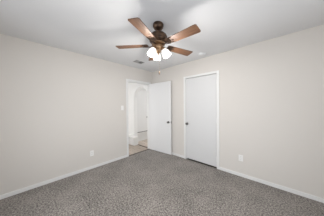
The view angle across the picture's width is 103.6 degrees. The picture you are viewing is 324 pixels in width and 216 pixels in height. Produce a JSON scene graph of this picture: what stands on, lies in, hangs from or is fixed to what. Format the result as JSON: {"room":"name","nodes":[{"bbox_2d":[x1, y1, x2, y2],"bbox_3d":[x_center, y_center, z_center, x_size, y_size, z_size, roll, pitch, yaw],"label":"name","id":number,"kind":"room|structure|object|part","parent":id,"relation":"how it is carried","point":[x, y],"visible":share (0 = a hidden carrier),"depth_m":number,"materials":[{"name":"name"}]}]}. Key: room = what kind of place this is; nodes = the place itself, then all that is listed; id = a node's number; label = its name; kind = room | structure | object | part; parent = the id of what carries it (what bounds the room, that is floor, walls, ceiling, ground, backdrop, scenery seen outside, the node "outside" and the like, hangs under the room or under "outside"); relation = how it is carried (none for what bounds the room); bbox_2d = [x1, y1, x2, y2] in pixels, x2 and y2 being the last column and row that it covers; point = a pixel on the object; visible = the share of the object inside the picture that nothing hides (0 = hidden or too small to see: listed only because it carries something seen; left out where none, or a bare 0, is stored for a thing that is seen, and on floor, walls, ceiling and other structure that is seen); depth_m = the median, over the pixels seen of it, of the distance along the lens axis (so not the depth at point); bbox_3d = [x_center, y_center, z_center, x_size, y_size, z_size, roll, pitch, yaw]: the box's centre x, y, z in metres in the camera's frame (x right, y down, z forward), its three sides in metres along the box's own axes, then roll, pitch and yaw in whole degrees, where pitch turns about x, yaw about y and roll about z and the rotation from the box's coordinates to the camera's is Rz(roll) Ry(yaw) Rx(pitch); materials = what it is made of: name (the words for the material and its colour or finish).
{"room":"empty bedroom","nodes":[
{"label":"empty bedroom","id":0,"kind":"room"},
{"bbox_2d":[0,33,151,194],"bbox_3d":[-1.572,0.103,2.806,0.103,2.440,3.600,0,1,43],"label":"wall","id":1,"kind":"structure","parent":0,"point":[58,106],"depth_m":2.32,"materials":[{"name":"grey paint"}]},
{"bbox_2d":[0,155,126,199],"bbox_3d":[-1.842,1.301,2.438,0.013,0.062,2.652,0,1,43],"label":"baseboard","id":2,"kind":"structure","parent":1,"relation":"attached to","point":[15,192],"depth_m":2.31,"materials":[{"name":"white paint"}]},
{"bbox_2d":[126,79,150,156],"bbox_3d":[-0.689,0.257,3.761,0.143,2.088,0.891,0,1,43],"label":"door frame","id":3,"kind":"structure","parent":1,"relation":"attached to","point":[127,80],"depth_m":3.59,"materials":[{"name":"white paint"}]},
{"bbox_2d":[149,81,171,154],"bbox_3d":[-0.078,0.272,3.725,0.810,2.020,0.139,0,1,37],"label":"door","id":4,"kind":"structure","parent":3,"relation":"attached to","point":[160,129],"depth_m":3.69,"materials":[{"name":"white paint"}]},
{"bbox_2d":[128,82,146,136],"bbox_3d":[-1.223,0.069,4.947,2.285,2.440,0.150,0,1,43],"label":"wall","id":5,"kind":"structure","parent":0,"point":[133,88],"depth_m":4.73,"materials":[{"name":"white paint"}]},
{"bbox_2d":[0,0,323,71],"bbox_3d":[-0.084,-1.149,1.388,4.001,0.080,3.601,0,1,43],"label":"ceiling","id":6,"kind":"structure","parent":0,"point":[93,28],"depth_m":1.67,"materials":[{"name":"white paint"}]},
{"bbox_2d":[116,18,200,74],"bbox_3d":[-0.019,-0.783,1.676,1.069,0.661,1.111,0,1,43],"label":"ceiling fan","id":7,"kind":"object","parent":6,"relation":"hanging from","point":[157,38],"visible":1,"depth_m":1.61,"materials":[{"name":"brown wood"}]},
{"bbox_3d":[-0.399,-0.831,1.727,0.430,0.006,0.132,0,10,5],"label":"blade","id":8,"kind":"part","parent":7,"relation":"part of","materials":[{"name":"brown wood"}]},
{"bbox_3d":[-0.186,-0.828,1.371,0.132,0.006,0.430,10,5,23],"label":"blade","id":9,"kind":"part","parent":7,"relation":"part of","materials":[{"name":"brown wood"}]},
{"bbox_3d":[-0.127,-0.715,1.625,0.118,0.119,0.106,-1,1,-42],"label":"lamp shade","id":10,"kind":"part","parent":7,"relation":"part of","materials":[{"name":"white glass"}]},
{"bbox_3d":[-0.069,-0.718,1.804,0.106,0.119,0.118,-1,1,-12],"label":"lamp shade","id":11,"kind":"part","parent":7,"relation":"part of","materials":[{"name":"white glass"}]},
{"bbox_3d":[0.057,-0.717,1.664,0.118,0.119,0.106,0,1,18],"label":"lamp shade","id":12,"kind":"part","parent":7,"relation":"part of","materials":[{"name":"white glass"}]},
{"bbox_3d":[0.255,-0.840,1.877,0.430,0.006,0.132,-1,-8,-31],"label":"blade","id":13,"kind":"part","parent":7,"relation":"part of","materials":[{"name":"brown wood"}]},
{"bbox_3d":[0.218,-0.833,1.464,0.430,0.006,0.132,0,-8,41],"label":"blade","id":14,"kind":"part","parent":7,"relation":"part of","materials":[{"name":"brown wood"}]},
{"bbox_2d":[0,139,323,215],"bbox_3d":[-0.119,1.331,3.120,6.400,0.050,6.000,0,1,43],"label":"floor","id":15,"kind":"structure","parent":0,"point":[149,182],"depth_m":1.94,"materials":[{"name":"grey carpet"}]},
{"bbox_2d":[129,134,137,145],"bbox_3d":[-1.210,1.156,4.720,0.850,0.280,0.201,0,1,43],"label":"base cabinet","id":16,"kind":"object","parent":15,"relation":"on","point":[133,140],"visible":0.52,"depth_m":4.45,"materials":[{"name":"white paint"}]},
{"bbox_3d":[-1.071,1.161,4.464,0.265,0.235,0.014,0,1,43],"label":"door panel","id":17,"kind":"part","parent":16,"relation":"part of","materials":[{"name":"white paint"}]},
{"bbox_2d":[152,24,323,197],"bbox_3d":[1.199,0.079,2.759,4.218,2.440,0.115,0,1,43],"label":"wall","id":18,"kind":"structure","parent":0,"point":[271,91],"depth_m":2.11,"materials":[{"name":"grey paint"}]},
{"bbox_2d":[185,74,216,166],"bbox_3d":[0.880,0.271,2.967,0.764,1.996,0.099,0,1,43],"label":"door","id":19,"kind":"structure","parent":18,"relation":"in","point":[201,114],"depth_m":2.95,"materials":[{"name":"white paint"}]},
{"bbox_2d":[183,70,218,168],"bbox_3d":[0.919,0.254,3.015,0.874,2.088,0.129,0,1,43],"label":"door frame","id":20,"kind":"structure","parent":18,"relation":"attached to","point":[212,72],"depth_m":2.73,"materials":[{"name":"white paint"}]},
{"bbox_2d":[219,167,323,202],"bbox_3d":[1.917,1.272,2.030,1.936,0.062,0.013,0,1,43],"label":"baseboard","id":21,"kind":"structure","parent":18,"relation":"attached to","point":[287,189],"depth_m":2.07,"materials":[{"name":"white paint"}]},
{"bbox_3d":[0.094,0.050,5.408,0.990,2.440,2.322,0,1,43],"label":"wall","id":22,"kind":"structure","parent":0,"visible":0},
{"bbox_2d":[137,89,146,131],"bbox_3d":[-0.751,0.092,5.067,0.100,1.700,0.665,0,1,43],"label":"door","id":23,"kind":"structure","parent":22,"relation":"in","point":[142,94],"depth_m":5.06,"materials":[{"name":"white paint"}]},
{"bbox_2d":[137,131,146,139],"bbox_3d":[-0.781,1.095,5.102,0.056,0.315,0.596,0,1,43],"label":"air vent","id":24,"kind":"object","parent":22,"relation":"in","point":[141,135],"visible":0.68,"depth_m":5.07,"materials":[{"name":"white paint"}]}
]}

